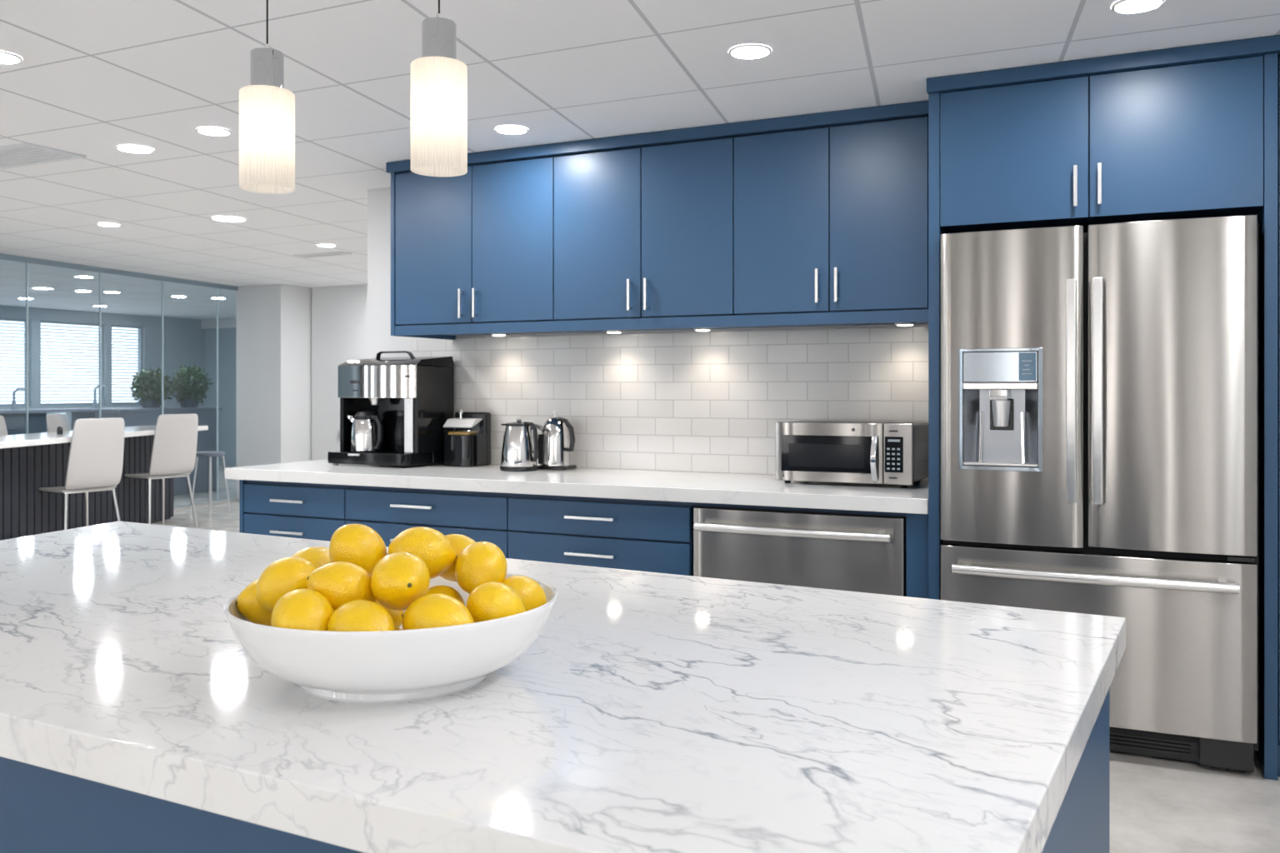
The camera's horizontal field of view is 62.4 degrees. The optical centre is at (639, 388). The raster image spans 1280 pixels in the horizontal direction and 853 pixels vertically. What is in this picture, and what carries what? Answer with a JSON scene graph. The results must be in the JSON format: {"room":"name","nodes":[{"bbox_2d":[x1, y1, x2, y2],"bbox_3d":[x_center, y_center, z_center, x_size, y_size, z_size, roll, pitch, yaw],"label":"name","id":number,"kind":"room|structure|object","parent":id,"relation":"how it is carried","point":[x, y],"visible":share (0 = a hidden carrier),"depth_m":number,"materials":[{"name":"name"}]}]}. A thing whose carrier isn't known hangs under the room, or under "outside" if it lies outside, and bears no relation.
{"room":"office kitchen","nodes":[
{"label":"office kitchen","id":0,"kind":"room"},
{"bbox_2d":[0,305,204,409],"bbox_3d":[-11.667,0.070,10.632,0.200,2.560,18.600,0,0,25],"label":"wall","id":1,"kind":"structure","parent":0,"point":[183,338],"depth_m":17.51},
{"bbox_2d":[0,317,29,406],"bbox_3d":[-9.454,-0.380,15.293,0.120,1.300,1.220,0,0,25],"label":"window","id":2,"kind":"structure","parent":1,"relation":"in","point":[12,331],"depth_m":15.66,"materials":[{"name":"white glass"}]},
{"bbox_2d":[40,320,104,405],"bbox_3d":[-8.896,-0.380,16.468,0.120,1.300,1.120,0,0,25],"label":"window","id":3,"kind":"structure","parent":1,"relation":"in","point":[69,352],"depth_m":16.48,"materials":[{"name":"white glass"}]},
{"bbox_2d":[111,325,143,404],"bbox_3d":[-8.478,-0.380,17.349,0.120,1.300,0.630,0,0,25],"label":"window","id":4,"kind":"structure","parent":1,"relation":"in","point":[127,341],"depth_m":17.39,"materials":[{"name":"white glass"}]},
{"bbox_2d":[140,400,161,408],"bbox_3d":[-6.148,0.200,13.281,0.260,0.100,0.260,0,0,25],"label":"pot","id":5,"kind":"object","parent":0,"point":[146,403],"depth_m":13.18,"materials":[{"name":"ceramic"}]},
{"bbox_2d":[178,400,199,407],"bbox_3d":[-5.843,0.200,13.690,0.260,0.100,0.260,0,0,25],"label":"pot","id":6,"kind":"object","parent":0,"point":[183,403],"depth_m":13.59,"materials":[{"name":"ceramic"}]},
{"bbox_2d":[205,328,236,465],"bbox_3d":[-5.336,0.070,17.672,5.600,2.560,0.150,0,0,25],"label":"wall","id":7,"kind":"structure","parent":0,"point":[227,337],"depth_m":18.52,"materials":[{"name":"grey paint"}]},
{"bbox_2d":[200,318,236,329],"bbox_3d":[-5.349,-1.130,17.551,5.280,0.160,0.080,0,0,25],"label":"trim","id":8,"kind":"structure","parent":7,"relation":"attached to","point":[231,322],"depth_m":18.46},
{"bbox_2d":[236,284,311,501],"bbox_3d":[-4.351,0.070,12.682,0.700,2.560,0.620,0,0,25],"label":"wall column","id":9,"kind":"structure","parent":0,"point":[274,321],"depth_m":12.41,"materials":[{"name":"white paint"}]},
{"bbox_2d":[311,285,367,460],"bbox_3d":[0.874,0.070,10.467,10.600,2.560,0.140,0,0,25],"label":"wall","id":10,"kind":"structure","parent":0,"point":[339,313],"depth_m":12.54,"materials":[{"name":"white paint"}]},
{"bbox_2d":[0,0,1279,319],"bbox_3d":[-4.170,-1.260,7.072,16.800,0.100,18.600,0,0,25],"label":"ceiling","id":11,"kind":"structure","parent":0,"point":[92,77],"depth_m":4.18,"materials":[{"name":"tile"}]},
{"bbox_2d":[0,50,22,64],"bbox_3d":[-2.337,-1.206,3.844,0.154,0.008,0.154,0,0,25],"label":"recessed light","id":12,"kind":"object","parent":11,"relation":"in","point":[6,57],"visible":1,"depth_m":3.86,"materials":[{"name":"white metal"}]},
{"bbox_2d":[0,142,86,169],"bbox_3d":[-3.247,-1.204,5.483,0.670,0.011,0.320,0,0,25],"label":"ceiling vent","id":13,"kind":"object","parent":11,"relation":"in","point":[22,154],"visible":1,"depth_m":5.45,"materials":[{"name":"white metal"}]},
{"bbox_2d":[74,290,91,292],"bbox_3d":[-6.909,-1.206,13.100,0.192,0.008,0.192,0,0,25],"label":"recessed light","id":14,"kind":"object","parent":11,"relation":"in","point":[86,291],"visible":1,"depth_m":13.10,"materials":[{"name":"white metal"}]},
{"bbox_2d":[74,275,94,278],"bbox_3d":[-6.025,-1.206,11.440,0.192,0.008,0.192,0,0,25],"label":"recessed light","id":15,"kind":"object","parent":11,"relation":"in","point":[80,277],"visible":1,"depth_m":11.43,"materials":[{"name":"white metal"}]},
{"bbox_2d":[97,222,120,226],"bbox_3d":[-3.912,-1.206,7.782,0.154,0.008,0.154,0,0,25],"label":"recessed light","id":16,"kind":"object","parent":11,"relation":"in","point":[107,224],"visible":1,"depth_m":7.77,"materials":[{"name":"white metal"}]},
{"bbox_2d":[103,291,119,293],"bbox_3d":[-6.644,-1.206,13.284,0.192,0.008,0.192,0,0,25],"label":"recessed light","id":17,"kind":"object","parent":11,"relation":"in","point":[103,292],"visible":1,"depth_m":13.26,"materials":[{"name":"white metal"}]},
{"bbox_2d":[115,144,154,153],"bbox_3d":[-2.546,-1.206,5.324,0.172,0.008,0.172,0,0,25],"label":"recessed light","id":18,"kind":"object","parent":11,"relation":"in","point":[126,147],"visible":1,"depth_m":5.31,"materials":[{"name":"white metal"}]},
{"bbox_2d":[170,295,186,297],"bbox_3d":[-6.070,-1.206,13.897,0.192,0.008,0.192,0,0,25],"label":"recessed light","id":19,"kind":"object","parent":11,"relation":"in","point":[171,296],"visible":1,"depth_m":13.89,"materials":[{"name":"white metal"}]},
{"bbox_2d":[196,126,231,135],"bbox_3d":[-2.002,-1.206,4.961,0.154,0.008,0.154,0,0,25],"label":"recessed light","id":20,"kind":"object","parent":11,"relation":"in","point":[212,131],"visible":1,"depth_m":4.95,"materials":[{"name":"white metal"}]},
{"bbox_2d":[211,215,246,221],"bbox_3d":[-2.924,-1.206,7.515,0.232,0.008,0.232,0,0,25],"label":"recessed light","id":21,"kind":"object","parent":11,"relation":"in","point":[226,218],"visible":1,"depth_m":7.50,"materials":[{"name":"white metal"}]},
{"bbox_2d":[239,0,294,194],"bbox_3d":[-0.865,-0.836,2.450,0.123,0.747,0.123,0,0,25],"label":"pendant light","id":22,"kind":"object","parent":11,"relation":"hanging from","point":[267,109],"visible":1,"depth_m":2.41,"materials":[{"name":"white glass"}]},
{"bbox_2d":[293,251,351,258],"bbox_3d":[-2.866,-1.202,9.525,0.550,0.013,0.150,0,0,25],"label":"ceiling vent","id":23,"kind":"object","parent":11,"relation":"in","point":[336,253],"visible":1,"depth_m":9.50,"materials":[{"name":"white metal"}]},
{"bbox_2d":[317,244,335,246],"bbox_3d":[-2.646,-1.206,8.913,0.154,0.008,0.154,0,0,25],"label":"recessed light","id":24,"kind":"object","parent":11,"relation":"in","point":[319,245],"visible":1,"depth_m":8.90,"materials":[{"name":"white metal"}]},
{"bbox_2d":[410,0,467,177],"bbox_3d":[-0.438,-0.841,2.300,0.122,0.737,0.122,0,0,25],"label":"pendant light","id":25,"kind":"object","parent":11,"relation":"hanging from","point":[438,80],"visible":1,"depth_m":2.25,"materials":[{"name":"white glass"}]},
{"bbox_2d":[495,125,528,134],"bbox_3d":[-0.599,-1.206,4.930,0.154,0.008,0.154,0,0,25],"label":"recessed light","id":26,"kind":"object","parent":11,"relation":"in","point":[507,129],"visible":1,"depth_m":4.92,"materials":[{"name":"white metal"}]},
{"bbox_2d":[728,44,771,59],"bbox_3d":[0.395,-1.206,3.785,0.154,0.008,0.154,0,0,25],"label":"recessed light","id":27,"kind":"object","parent":11,"relation":"in","point":[745,51],"visible":1,"depth_m":3.77,"materials":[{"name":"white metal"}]},
{"bbox_2d":[926,35,1279,94],"bbox_3d":[2.134,-1.181,3.689,2.205,0.053,0.105,0,0,25],"label":"crown molding","id":28,"kind":"structure","parent":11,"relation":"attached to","point":[1256,47],"depth_m":3.84,"materials":[{"name":"blue paint"}]},
{"bbox_2d":[1111,0,1164,13],"bbox_3d":[1.566,-1.206,3.318,0.154,0.008,0.154,0,0,25],"label":"recessed light","id":29,"kind":"object","parent":11,"relation":"in","point":[1121,6],"visible":1,"depth_m":3.32,"materials":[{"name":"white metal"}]},
{"bbox_2d":[367,187,928,480],"bbox_3d":[1.018,0.070,5.244,5.860,2.560,0.172,0,0,25],"label":"wall","id":30,"kind":"structure","parent":0,"point":[685,402],"depth_m":5.55,"materials":[{"name":"tile"}]},
{"bbox_2d":[390,156,555,339],"bbox_3d":[-0.770,-0.717,5.682,1.000,0.872,0.592,0,0,25],"label":"upper cabinet","id":31,"kind":"object","parent":30,"relation":"attached to","point":[477,246],"depth_m":5.43,"materials":[{"name":"blue paint"}]},
{"bbox_2d":[490,333,507,336],"bbox_3d":[-0.781,-0.297,5.851,0.090,0.014,0.090,0,0,25],"label":"puck light","id":32,"kind":"object","parent":31,"relation":"attached to","point":[492,334],"visible":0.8,"depth_m":5.82,"materials":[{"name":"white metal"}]},
{"bbox_2d":[605,330,622,333],"bbox_3d":[-0.135,-0.297,5.544,0.090,0.014,0.090,0,0,25],"label":"puck light","id":33,"kind":"object","parent":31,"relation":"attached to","point":[607,331],"visible":0.89,"depth_m":5.51,"materials":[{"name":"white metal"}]},
{"bbox_2d":[395,309,928,335],"bbox_3d":[0.093,-0.307,5.284,2.850,0.053,0.546,0,0,25],"label":"rail","id":34,"kind":"object","parent":31,"relation":"attached to","point":[918,317],"visible":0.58,"depth_m":5.00,"materials":[{"name":"blue paint"}]},
{"bbox_2d":[694,327,711,330],"bbox_3d":[0.317,-0.297,5.329,0.090,0.014,0.090,0,0,25],"label":"puck light","id":35,"kind":"object","parent":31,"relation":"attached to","point":[702,328],"visible":0.88,"depth_m":5.29,"materials":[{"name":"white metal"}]},
{"bbox_2d":[895,322,914,325],"bbox_3d":[1.229,-0.297,4.896,0.090,0.014,0.090,0,0,25],"label":"puck light","id":36,"kind":"object","parent":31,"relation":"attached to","point":[896,323],"visible":0.84,"depth_m":4.86,"materials":[{"name":"white metal"}]},
{"bbox_2d":[554,137,735,320],"bbox_3d":[0.111,-0.745,5.263,0.943,0.816,0.592,0,0,25],"label":"upper cabinet","id":37,"kind":"object","parent":30,"relation":"attached to","point":[644,232],"visible":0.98,"depth_m":5.01,"materials":[{"name":"blue paint"}]},
{"bbox_2d":[734,115,928,314],"bbox_3d":[0.933,-0.745,4.873,0.869,0.816,0.592,0,0,25],"label":"upper cabinet","id":38,"kind":"object","parent":30,"relation":"attached to","point":[829,219],"visible":0.99,"depth_m":4.62,"materials":[{"name":"blue paint"}]},
{"bbox_2d":[385,100,928,174],"bbox_3d":[-0.035,-1.181,5.064,2.893,0.053,0.080,0,0,25],"label":"crown molding","id":39,"kind":"structure","parent":0,"point":[916,109],"depth_m":4.88,"materials":[{"name":"blue paint"}]},
{"bbox_2d":[151,465,1279,852],"bbox_3d":[-4.170,1.400,7.072,16.800,0.100,18.600,0,0,25],"label":"floor","id":40,"kind":"structure","parent":0,"point":[1157,805],"depth_m":3.44,"materials":[{"name":"tile"}]},
{"bbox_2d":[0,415,8,435],"bbox_3d":[-5.407,0.797,9.277,0.641,1.109,0.523,0,0,-4],"label":"dining chair","id":41,"kind":"object","parent":40,"relation":"on","point":[3,432],"visible":0.06,"depth_m":9.43,"materials":[{"name":"white plastic"}]},
{"bbox_2d":[45,413,71,432],"bbox_3d":[-5.257,0.797,10.058,0.641,1.109,0.523,0,0,-4],"label":"dining chair","id":42,"kind":"object","parent":40,"relation":"on","point":[53,421],"visible":0.09,"depth_m":10.06,"materials":[{"name":"white plastic"}]},
{"bbox_2d":[0,407,142,434],"bbox_3d":[-8.304,0.815,13.519,0.700,1.070,4.400,0,0,25],"label":"countertop","id":43,"kind":"structure","parent":40,"relation":"on","point":[15,420],"depth_m":13.74,"materials":[{"name":"stone"}]},
{"bbox_2d":[10,388,29,409],"bbox_3d":[-8.108,0.138,13.822,0.219,0.285,0.070,0,0,-26],"label":"faucet","id":44,"kind":"object","parent":43,"relation":"on","point":[13,407],"visible":0.87,"depth_m":13.78,"materials":[{"name":"silver metal"}]},
{"bbox_2d":[92,385,109,408],"bbox_3d":[-7.602,0.118,14.888,0.219,0.325,0.070,0,0,-26],"label":"faucet","id":45,"kind":"object","parent":43,"relation":"on","point":[94,402],"visible":1,"depth_m":14.85,"materials":[{"name":"silver metal"}]},
{"bbox_2d":[38,417,124,529],"bbox_3d":[-4.627,0.797,8.724,0.641,1.109,0.523,0,0,31],"label":"dining chair","id":46,"kind":"object","parent":40,"relation":"on","point":[95,462],"visible":0.93,"depth_m":8.56,"materials":[{"name":"white plastic"}]},
{"bbox_2d":[0,425,208,540],"bbox_3d":[-4.921,0.869,7.724,0.680,0.962,6.500,0,0,2],"label":"bar table","id":47,"kind":"object","parent":40,"relation":"on","point":[29,462],"visible":0.45,"depth_m":8.89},
{"bbox_2d":[56,426,62,434],"bbox_3d":[-4.847,0.352,8.822,0.044,0.070,0.043,0,0,25],"label":"salt shaker","id":48,"kind":"object","parent":47,"relation":"on","point":[59,430],"visible":1,"depth_m":8.80,"materials":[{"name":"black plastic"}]},
{"bbox_2d":[0,253,238,511],"bbox_3d":[-5.981,0.070,8.769,0.060,2.559,8.230,0,0,17],"label":"glass wall","id":49,"kind":"structure","parent":40,"relation":"on","point":[4,257],"depth_m":10.86,"materials":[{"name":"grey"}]},
{"bbox_2d":[90,406,222,495],"bbox_3d":[-6.082,0.800,13.360,0.510,1.100,1.560,0,0,25],"label":"base cabinet","id":50,"kind":"object","parent":40,"relation":"on","point":[207,440],"visible":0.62,"depth_m":13.58,"materials":[{"name":"grey laminate"}]},
{"bbox_2d":[129,366,173,408],"bbox_3d":[-6.152,-0.007,13.288,0.545,0.550,0.522,0,0,25],"label":"potted shrub","id":51,"kind":"object","parent":50,"relation":"on","point":[151,381],"visible":0.92,"depth_m":13.18,"materials":[{"name":"green plant"}]},
{"bbox_2d":[169,363,213,407],"bbox_3d":[-5.856,-0.037,13.688,0.527,0.578,0.540,0,0,25],"label":"potted shrub","id":52,"kind":"object","parent":50,"relation":"on","point":[187,399],"visible":0.98,"depth_m":13.60,"materials":[{"name":"green plant"}]},
{"bbox_2d":[124,414,198,528],"bbox_3d":[-4.583,0.797,10.076,0.641,1.109,0.523,0,0,31],"label":"dining chair","id":53,"kind":"object","parent":40,"relation":"on","point":[174,447],"visible":0.98,"depth_m":9.92,"materials":[{"name":"white plastic"}]},
{"bbox_2d":[190,450,230,515],"bbox_3d":[-4.624,1.018,11.361,0.300,0.666,0.300,0,0,25],"label":"bar stool","id":54,"kind":"object","parent":40,"relation":"on","point":[213,453],"visible":0.98,"depth_m":11.30,"materials":[{"name":"grey metal"}]},
{"bbox_2d":[239,480,348,541],"bbox_3d":[-1.685,0.923,5.967,0.731,0.853,0.862,0,0,25],"label":"base cabinet","id":55,"kind":"object","parent":40,"relation":"on","point":[312,512],"depth_m":5.60,"materials":[{"name":"blue paint"}]},
{"bbox_2d":[345,487,510,558],"bbox_3d":[-0.907,0.932,5.597,0.984,0.835,0.862,0,0,25],"label":"base cabinet","id":56,"kind":"object","parent":40,"relation":"on","point":[478,517],"visible":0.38,"depth_m":5.21,"materials":[{"name":"blue paint"}]},
{"bbox_2d":[0,689,1109,852],"bbox_3d":[-0.737,0.923,2.098,2.936,0.854,1.276,0,0,30],"label":"kitchen island","id":57,"kind":"object","parent":40,"relation":"on","point":[42,810],"visible":0.05,"depth_m":1.44,"materials":[{"name":"blue paint"}]},
{"bbox_2d":[0,520,1125,852],"bbox_3d":[-0.682,0.466,2.131,3.008,0.059,1.535,0,0,25],"label":"island countertop","id":58,"kind":"structure","parent":57,"relation":"on","point":[648,712],"depth_m":1.42,"materials":[{"name":"stone"}]},
{"bbox_2d":[223,572,557,703],"bbox_3d":[-0.369,0.375,1.600,0.487,0.122,0.487,0,0,25],"label":"fruit bowl","id":59,"kind":"object","parent":58,"relation":"on","point":[387,667],"visible":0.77,"depth_m":1.41,"materials":[{"name":"white ceramic"}]},
{"bbox_2d":[235,579,272,626],"bbox_3d":[-0.559,0.322,1.597,0.082,0.074,0.082,0,0,12],"label":"lemon","id":60,"kind":"object","parent":59,"relation":"in","point":[247,604],"visible":0.45,"depth_m":1.56,"materials":[{"name":"yellow food"}]},
{"bbox_2d":[256,556,315,611],"bbox_3d":[-0.515,0.288,1.544,0.083,0.083,0.086,0,0,-40],"label":"lemon","id":61,"kind":"object","parent":59,"relation":"in","point":[283,576],"visible":0.8,"depth_m":1.51,"materials":[{"name":"yellow food"}]},
{"bbox_2d":[270,589,334,631],"bbox_3d":[-0.457,0.316,1.434,0.087,0.085,0.085,0,0,8],"label":"lemon","id":62,"kind":"object","parent":59,"relation":"in","point":[299,609],"visible":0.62,"depth_m":1.41,"materials":[{"name":"yellow food"}]},
{"bbox_2d":[292,546,331,569],"bbox_3d":[-0.531,0.298,1.700,0.084,0.083,0.080,0,0,-33],"label":"lemon","id":63,"kind":"object","parent":59,"relation":"in","point":[318,557],"visible":0.29,"depth_m":1.69,"materials":[{"name":"yellow food"}]},
{"bbox_2d":[306,561,375,610],"bbox_3d":[-0.421,0.286,1.497,0.085,0.080,0.084,0,0,19],"label":"lemon","id":64,"kind":"object","parent":59,"relation":"in","point":[341,583],"visible":0.65,"depth_m":1.47,"materials":[{"name":"yellow food"}]},
{"bbox_2d":[329,524,387,576],"bbox_3d":[-0.432,0.253,1.620,0.086,0.090,0.081,0,0,-41],"label":"lemon","id":65,"kind":"object","parent":59,"relation":"in","point":[360,545],"visible":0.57,"depth_m":1.59,"materials":[{"name":"yellow food"}]},
{"bbox_2d":[326,600,394,631],"bbox_3d":[-0.374,0.326,1.417,0.088,0.081,0.090,0,0,-15],"label":"lemon","id":66,"kind":"object","parent":59,"relation":"in","point":[357,615],"visible":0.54,"depth_m":1.39,"materials":[{"name":"yellow food"}]},
{"bbox_2d":[375,600,404,628],"bbox_3d":[-0.394,0.342,1.568,0.076,0.072,0.079,0,0,-34],"label":"lemon","id":67,"kind":"object","parent":59,"relation":"in","point":[397,616],"visible":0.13,"depth_m":1.55,"materials":[{"name":"yellow food"}]},
{"bbox_2d":[370,552,429,610],"bbox_3d":[-0.339,0.274,1.494,0.087,0.082,0.089,0,0,16],"label":"lemon","id":68,"kind":"object","parent":59,"relation":"in","point":[398,579],"visible":0.94,"depth_m":1.46,"materials":[{"name":"yellow food"}]},
{"bbox_2d":[388,526,457,579],"bbox_3d":[-0.335,0.254,1.621,0.088,0.081,0.091,0,0,31],"label":"lemon","id":69,"kind":"object","parent":59,"relation":"in","point":[437,552],"visible":0.76,"depth_m":1.59,"materials":[{"name":"yellow food"}]},
{"bbox_2d":[401,594,474,629],"bbox_3d":[-0.276,0.322,1.441,0.093,0.081,0.092,0,0,-21],"label":"lemon","id":70,"kind":"object","parent":59,"relation":"in","point":[432,611],"visible":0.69,"depth_m":1.41,"materials":[{"name":"yellow food"}]},
{"bbox_2d":[425,585,464,605],"bbox_3d":[-0.304,0.338,1.599,0.081,0.077,0.079,0,0,-28],"label":"lemon","id":71,"kind":"object","parent":59,"relation":"in","point":[445,590],"visible":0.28,"depth_m":1.59,"materials":[{"name":"yellow food"}]},
{"bbox_2d":[440,534,475,581],"bbox_3d":[-0.293,0.271,1.683,0.082,0.075,0.082,0,0,-33],"label":"lemon","id":72,"kind":"object","parent":59,"relation":"in","point":[460,542],"visible":0.17,"depth_m":1.66,"materials":[{"name":"yellow food"}]},
{"bbox_2d":[455,541,507,594],"bbox_3d":[-0.243,0.277,1.616,0.083,0.082,0.084,0,0,-38],"label":"lemon","id":73,"kind":"object","parent":59,"relation":"in","point":[479,563],"visible":0.8,"depth_m":1.58,"materials":[{"name":"yellow food"}]},
{"bbox_2d":[465,581,525,623],"bbox_3d":[-0.204,0.318,1.506,0.079,0.082,0.086,0,0,33],"label":"lemon","id":74,"kind":"object","parent":59,"relation":"in","point":[492,600],"visible":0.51,"depth_m":1.48,"materials":[{"name":"yellow food"}]},
{"bbox_2d":[501,575,546,611],"bbox_3d":[-0.184,0.326,1.616,0.080,0.079,0.082,0,0,0],"label":"lemon","id":75,"kind":"object","parent":59,"relation":"in","point":[532,593],"visible":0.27,"depth_m":1.59,"materials":[{"name":"yellow food"}]},
{"bbox_2d":[508,495,694,576],"bbox_3d":[-0.036,0.932,5.183,0.937,0.835,0.862,0,0,25],"label":"base cabinet","id":76,"kind":"object","parent":40,"relation":"on","point":[651,537],"visible":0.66,"depth_m":4.81,"materials":[{"name":"blue paint"}]},
{"bbox_2d":[245,480,906,516],"bbox_3d":[-0.369,0.505,5.367,3.569,0.017,0.816,0,0,25],"label":"rail","id":77,"kind":"object","parent":76,"relation":"on","point":[246,481],"visible":0.21,"depth_m":4.82,"materials":[{"name":"blue paint"}]},
{"bbox_2d":[225,459,928,514],"bbox_3d":[-0.385,0.466,5.341,3.763,0.060,0.855,0,0,25],"label":"countertop","id":78,"kind":"structure","parent":76,"relation":"on","point":[666,486],"depth_m":4.91,"materials":[{"name":"white stone"}]},
{"bbox_2d":[327,350,454,468],"bbox_3d":[-1.427,0.113,6.031,0.577,0.647,0.448,0,0,25],"label":"coffee machine","id":79,"kind":"object","parent":78,"relation":"on","point":[415,386],"visible":0.98,"depth_m":5.91,"materials":[{"name":"black"}]},
{"bbox_2d":[346,410,383,452],"bbox_3d":[-1.533,0.243,5.969,0.242,0.228,0.166,0,0,25],"label":"thermal carafe","id":80,"kind":"object","parent":79,"relation":"on","point":[367,435],"visible":1,"depth_m":5.91,"materials":[{"name":"silver metal"}]},
{"bbox_2d":[327,450,431,466],"bbox_3d":[-1.475,0.391,5.945,0.565,0.066,0.245,0,0,25],"label":"drip tray","id":81,"kind":"object","parent":79,"relation":"on","point":[407,458],"depth_m":5.83,"materials":[{"name":"black plastic"}]},
{"bbox_2d":[394,410,404,452],"bbox_3d":[-1.333,0.242,5.947,0.104,0.230,0.104,0,0,25],"label":"glass jug","id":82,"kind":"object","parent":79,"relation":"on","point":[399,425],"visible":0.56,"depth_m":5.90,"materials":[{"name":"black glass"}]},
{"bbox_2d":[443,410,490,467],"bbox_3d":[-0.977,0.279,5.948,0.223,0.314,0.192,0,0,25],"label":"coffee grinder","id":83,"kind":"object","parent":78,"relation":"on","point":[469,446],"visible":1,"depth_m":5.89,"materials":[{"name":"black"}]},
{"bbox_2d":[500,418,538,471],"bbox_3d":[-0.642,0.297,5.607,0.202,0.277,0.202,0,0,-16],"label":"kettle","id":84,"kind":"object","parent":78,"relation":"on","point":[520,443],"visible":1,"depth_m":5.54,"materials":[{"name":"silver metal"}]},
{"bbox_2d":[534,411,576,470],"bbox_3d":[-0.439,0.280,5.694,0.234,0.312,0.166,0,0,25],"label":"kettle","id":85,"kind":"object","parent":78,"relation":"on","point":[555,444],"visible":0.98,"depth_m":5.64,"materials":[{"name":"silver metal"}]},
{"bbox_2d":[775,420,928,488],"bbox_3d":[0.971,0.293,4.848,0.619,0.285,0.469,0,0,25],"label":"microwave","id":86,"kind":"object","parent":78,"relation":"on","point":[845,452],"visible":0.99,"depth_m":4.69,"materials":[{"name":"silver metal"}]},
{"bbox_2d":[693,505,906,596],"bbox_3d":[0.768,0.933,4.685,0.925,0.834,0.778,0,0,25],"label":"dishwasher","id":87,"kind":"object","parent":40,"relation":"on","point":[867,553],"visible":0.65,"depth_m":4.38,"materials":[{"name":"silver metal"}]},
{"bbox_2d":[906,513,928,599],"bbox_3d":[1.285,0.924,4.575,0.094,0.852,0.828,0,0,25],"label":"cabinet filler","id":88,"kind":"object","parent":40,"relation":"on","point":[917,524],"visible":0.11,"depth_m":4.20,"materials":[{"name":"blue paint"}]},
{"bbox_2d":[940,215,1258,772],"bbox_3d":[1.799,0.378,4.175,1.068,1.945,0.914,0,0,25],"label":"refrigerator","id":89,"kind":"object","parent":40,"relation":"on","point":[1099,386],"visible":0.91,"depth_m":3.78,"materials":[{"name":"silver metal"}]},
{"bbox_2d":[928,53,1277,780],"bbox_3d":[1.843,0.099,4.265,1.177,2.503,0.910,0,0,25],"label":"surround","id":90,"kind":"object","parent":40,"relation":"on","point":[1197,140],"visible":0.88,"depth_m":3.84,"materials":[{"name":"blue paint"}]},
{"bbox_2d":[1277,55,1279,777],"bbox_3d":[2.851,0.099,3.820,1.018,2.503,0.848,0,0,25],"label":"tall cabinet","id":91,"kind":"object","parent":40,"relation":"on","point":[1278,57],"visible":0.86,"depth_m":3.66,"materials":[{"name":"blue paint"}]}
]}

